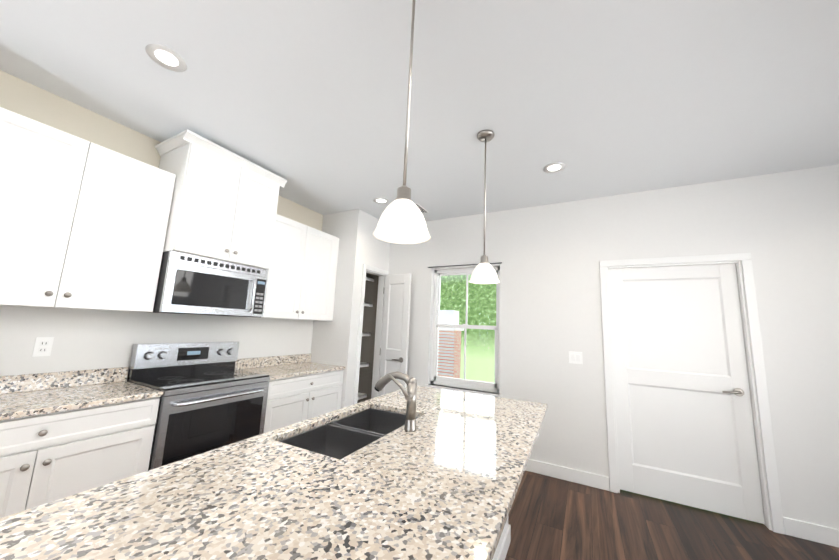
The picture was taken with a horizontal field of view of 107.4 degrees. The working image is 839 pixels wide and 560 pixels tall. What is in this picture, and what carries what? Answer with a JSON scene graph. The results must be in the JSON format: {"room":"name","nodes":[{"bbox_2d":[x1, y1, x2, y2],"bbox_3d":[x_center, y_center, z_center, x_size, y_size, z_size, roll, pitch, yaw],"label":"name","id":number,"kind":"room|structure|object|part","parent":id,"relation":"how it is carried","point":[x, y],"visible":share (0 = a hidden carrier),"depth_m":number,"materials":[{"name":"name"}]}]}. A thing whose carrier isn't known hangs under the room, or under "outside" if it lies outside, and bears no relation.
{"room":"kitchen","nodes":[
{"label":"kitchen","id":0,"kind":"room"},
{"bbox_2d":[0,70,322,376],"bbox_3d":[-2.098,0.299,2.566,0.200,2.760,4.370,-2,-10,28],"label":"wall","id":1,"kind":"structure","parent":0,"point":[85,339],"depth_m":2.16,"materials":[{"name":"paint"}]},
{"bbox_2d":[32,337,53,356],"bbox_3d":[-2.328,0.413,1.907,0.007,0.116,0.072,-2,-10,28],"label":"outlet","id":2,"kind":"object","parent":1,"relation":"attached to","point":[42,346],"visible":1,"depth_m":1.90,"materials":[{"name":"plastic"}]},
{"bbox_2d":[0,107,175,311],"bbox_3d":[-2.164,-0.341,1.877,0.369,1.015,0.916,-2,-10,28],"label":"upper cabinet","id":3,"kind":"object","parent":1,"relation":"attached to","point":[83,223],"visible":1,"depth_m":1.81,"materials":[{"name":"white wood"}]},
{"bbox_2d":[155,129,286,269],"bbox_3d":[-1.700,-0.580,2.636,0.489,0.880,0.852,-2,-10,28],"label":"upper cabinet","id":4,"kind":"object","parent":1,"relation":"attached to","point":[224,203],"visible":0.98,"depth_m":2.43,"materials":[{"name":"white wood"}]},
{"bbox_2d":[149,251,267,317],"bbox_3d":[-1.730,0.071,2.539,0.481,0.432,0.756,-2,-10,28],"label":"microwave","id":5,"kind":"object","parent":4,"relation":"attached to","point":[192,284],"visible":0.98,"depth_m":2.35,"materials":[{"name":"metal"}]},
{"bbox_3d":[-1.434,0.129,2.637,0.053,0.291,0.020,-2,-10,28],"label":"handle","id":6,"kind":"part","parent":5,"relation":"part of","materials":[{"name":"metal"}]},
{"bbox_2d":[254,214,338,320],"bbox_3d":[-1.357,-0.083,3.371,0.369,1.015,0.983,-2,-10,28],"label":"upper cabinet","id":7,"kind":"object","parent":1,"relation":"attached to","point":[301,277],"visible":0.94,"depth_m":3.25,"materials":[{"name":"white wood"}]},
{"bbox_2d":[311,209,389,407],"bbox_3d":[-0.888,0.562,3.977,0.590,2.760,0.700,-2,-10,28],"label":"wall","id":8,"kind":"structure","parent":0,"point":[334,341],"depth_m":3.69,"materials":[{"name":"paint"}]},
{"bbox_2d":[353,264,387,403],"bbox_3d":[-0.649,0.884,3.862,0.116,2.110,0.532,-2,-10,28],"label":"door frame","id":9,"kind":"structure","parent":8,"relation":"attached to","point":[379,319],"depth_m":4.00,"materials":[{"name":"white wood"}]},
{"bbox_2d":[378,274,411,395],"bbox_3d":[-0.333,0.931,3.901,0.432,2.030,0.169,-2,-10,28],"label":"pantry door","id":10,"kind":"structure","parent":9,"relation":"attached to","point":[395,327],"depth_m":3.94,"materials":[{"name":"white wood"}]},
{"bbox_2d":[357,273,378,402],"bbox_3d":[-0.908,0.571,4.044,0.488,2.758,0.598,-2,-10,28],"label":"lining","id":11,"kind":"object","parent":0,"point":[367,343],"visible":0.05,"depth_m":4.23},
{"bbox_2d":[358,393,366,399],"bbox_3d":[-0.996,1.501,3.930,0.360,0.042,0.580,-2,-10,28],"label":"shelf","id":12,"kind":"object","parent":11,"relation":"attached to","point":[361,395],"visible":0.25,"depth_m":4.04,"materials":[{"name":"wood"}]},
{"bbox_2d":[360,362,368,367],"bbox_3d":[-0.979,1.105,3.989,0.360,0.042,0.580,-2,-10,28],"label":"shelf","id":13,"kind":"object","parent":11,"relation":"attached to","point":[362,364],"visible":0.25,"depth_m":4.09,"materials":[{"name":"wood"}]},
{"bbox_2d":[0,0,838,220],"bbox_3d":[0.326,-1.609,-1.108,8.100,0.120,9.460,-2,-10,28],"label":"ceiling","id":14,"kind":"structure","parent":0,"point":[306,100],"depth_m":1.79,"materials":[{"name":"paint"}]},
{"bbox_2d":[145,44,186,71],"bbox_3d":[-1.365,-1.199,1.665,0.176,0.006,0.176,-2,-10,28],"label":"recessed light","id":15,"kind":"object","parent":14,"relation":"in","point":[165,57],"visible":1,"depth_m":1.66,"materials":[{"name":"white"}]},
{"bbox_2d":[373,198,388,203],"bbox_3d":[-0.429,-0.889,3.463,0.176,0.006,0.176,-2,-10,28],"label":"recessed light","id":16,"kind":"object","parent":14,"relation":"in","point":[381,200],"visible":1,"depth_m":3.46,"materials":[{"name":"white"}]},
{"bbox_2d":[373,0,430,243],"bbox_3d":[-0.040,-0.681,1.159,0.202,1.069,0.202,-2,-10,28],"label":"pendant light","id":17,"kind":"object","parent":14,"relation":"hanging from","point":[401,220],"visible":1,"depth_m":1.09,"materials":[{"name":"white glass"}]},
{"bbox_3d":[-0.059,-0.215,1.089,0.202,0.127,0.202,-2,-10,28],"label":"lamp shade","id":18,"kind":"part","parent":17,"relation":"part of","materials":[{"name":"white glass"}]},
{"bbox_2d":[414,203,428,213],"bbox_3d":[-0.022,-0.843,3.649,0.150,0.009,0.300,-2,-10,28],"label":"ceiling vent","id":19,"kind":"object","parent":14,"relation":"in","point":[422,209],"visible":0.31,"depth_m":3.65,"materials":[{"name":"plastic"}]},
{"bbox_2d":[469,130,499,283],"bbox_3d":[0.453,-0.513,2.134,0.202,1.069,0.202,-2,-10,28],"label":"pendant light","id":20,"kind":"object","parent":14,"relation":"hanging from","point":[484,271],"visible":1,"depth_m":2.08,"materials":[{"name":"white glass"}]},
{"bbox_3d":[0.433,-0.048,2.064,0.202,0.127,0.202,-2,-10,28],"label":"lamp shade","id":21,"kind":"part","parent":20,"relation":"part of","materials":[{"name":"white glass"}]},
{"bbox_2d":[543,162,565,172],"bbox_3d":[1.145,-0.951,2.612,0.176,0.006,0.176,-2,-10,28],"label":"recessed light","id":22,"kind":"object","parent":14,"relation":"in","point":[555,167],"visible":1,"depth_m":2.61,"materials":[{"name":"white"}]},
{"bbox_2d":[388,164,838,528],"bbox_3d":[2.450,0.510,2.700,8.080,2.760,0.200,-2,-10,28],"label":"wall","id":23,"kind":"structure","parent":0,"point":[782,228],"depth_m":2.88,"materials":[{"name":"paint"}]},
{"bbox_2d":[425,267,501,396],"bbox_3d":[0.538,0.594,3.675,0.925,1.495,0.165,-2,-10,28],"label":"window","id":24,"kind":"structure","parent":23,"relation":"in","point":[480,386],"depth_m":3.67,"materials":[{"name":"white wood"}]},
{"bbox_2d":[438,274,495,382],"bbox_3d":[0.562,0.564,3.722,0.775,1.330,0.034,-2,-10,28],"label":"window","id":25,"kind":"structure","parent":24,"relation":"attached to","point":[468,323],"depth_m":3.72,"materials":[{"name":"clear glass"}]},
{"bbox_2d":[428,262,501,267],"bbox_3d":[0.527,-0.176,3.722,0.935,0.011,0.036,-2,-10,28],"label":"rod","id":26,"kind":"object","parent":23,"relation":"attached to","point":[462,265],"visible":0.94,"depth_m":3.72,"materials":[{"name":"grey metal"}]},
{"bbox_2d":[525,459,609,490],"bbox_3d":[0.589,1.868,3.347,2.518,0.115,0.014,-2,-10,28],"label":"baseboard","id":27,"kind":"structure","parent":23,"relation":"attached to","point":[556,471],"depth_m":2.90,"materials":[{"name":"white wood"}]},
{"bbox_2d":[569,351,582,363],"bbox_3d":[1.535,0.764,3.030,0.118,0.116,0.010,-2,-10,28],"label":"light switch","id":28,"kind":"object","parent":23,"relation":"attached to","point":[575,357],"visible":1,"depth_m":3.03,"materials":[{"name":"white plastic"}]},
{"bbox_2d":[609,264,764,523],"bbox_3d":[2.238,0.864,2.682,0.924,2.015,0.105,-2,-10,28],"label":"door leaf","id":29,"kind":"structure","parent":23,"relation":"in","point":[685,426],"depth_m":2.67,"materials":[{"name":"white wood"}]},
{"bbox_2d":[599,253,784,534],"bbox_3d":[2.264,0.844,2.733,1.080,2.095,0.218,-2,-10,28],"label":"door frame","id":30,"kind":"structure","parent":23,"relation":"attached to","point":[766,442],"depth_m":2.52,"materials":[{"name":"white wood"}]},
{"bbox_2d":[783,517,838,547],"bbox_3d":[4.268,1.727,1.385,3.658,0.115,0.014,-2,-10,28],"label":"baseboard","id":31,"kind":"structure","parent":23,"relation":"attached to","point":[812,532],"depth_m":2.18,"materials":[{"name":"white wood"}]},
{"bbox_2d":[505,470,838,559],"bbox_3d":[0.206,1.236,-1.536,8.100,0.120,9.460,-2,-10,28],"label":"floor","id":32,"kind":"structure","parent":0,"point":[551,518],"depth_m":2.20,"materials":[{"name":"wood"}]},
{"bbox_2d":[0,367,162,517],"bbox_3d":[-2.129,1.046,1.620,0.579,1.000,0.976,-2,-10,28],"label":"base cabinet","id":33,"kind":"object","parent":32,"relation":"on","point":[64,434],"visible":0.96,"depth_m":1.69,"materials":[{"name":"white wood"}]},
{"bbox_2d":[127,342,269,470],"bbox_3d":[-1.689,1.094,2.374,0.625,1.165,0.756,-2,-10,28],"label":"range","id":34,"kind":"object","parent":32,"relation":"on","point":[212,398],"visible":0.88,"depth_m":2.29,"materials":[{"name":"metal"}]},
{"bbox_2d":[235,353,344,432],"bbox_3d":[-1.317,1.306,3.125,0.579,1.000,0.955,-2,-10,28],"label":"base cabinet","id":35,"kind":"object","parent":32,"relation":"on","point":[302,387],"visible":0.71,"depth_m":3.02,"materials":[{"name":"white wood"}]},
{"bbox_2d":[492,411,546,559],"bbox_3d":[-0.081,1.151,1.311,1.005,0.870,2.069,-2,-10,27],"label":"kitchen island","id":36,"kind":"object","parent":32,"relation":"on","point":[502,547],"depth_m":1.85,"materials":[{"name":"wood"}]},
{"bbox_2d":[0,387,463,559],"bbox_3d":[-0.325,0.716,1.512,0.445,0.030,2.110,-2,-10,27],"label":"island countertop","id":37,"kind":"structure","parent":36,"relation":"on","point":[139,516],"depth_m":0.81,"materials":[{"name":"beige stone"}]},
{"bbox_2d":[280,407,403,458],"bbox_3d":[-0.298,0.824,1.486,0.390,0.213,0.730,-2,-10,27],"label":"sink","id":38,"kind":"object","parent":37,"relation":"in","point":[338,436],"depth_m":1.54,"materials":[{"name":"black metal"}]},
{"bbox_2d":[144,392,547,559],"bbox_3d":[0.135,0.700,1.282,0.585,0.030,2.110,-2,-10,27],"label":"island countertop","id":39,"kind":"structure","parent":36,"relation":"on","point":[445,489],"depth_m":0.86,"materials":[{"name":"beige stone"}]},
{"label":"outside","id":40,"kind":"structure","parent":0,"visible":0},
{"bbox_2d":[440,275,495,382],"bbox_3d":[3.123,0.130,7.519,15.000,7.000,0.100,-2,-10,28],"label":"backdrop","id":41,"kind":"structure","parent":40,"point":[484,369],"depth_m":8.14,"materials":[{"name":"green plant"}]},
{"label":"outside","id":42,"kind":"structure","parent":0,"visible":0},
{"bbox_2d":[438,310,463,378],"bbox_3d":[0.596,1.759,6.406,0.480,2.240,0.480,-2,-10,28],"label":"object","id":43,"kind":"object","parent":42,"point":[447,347],"depth_m":6.30,"materials":[{"name":"white"}]}
]}

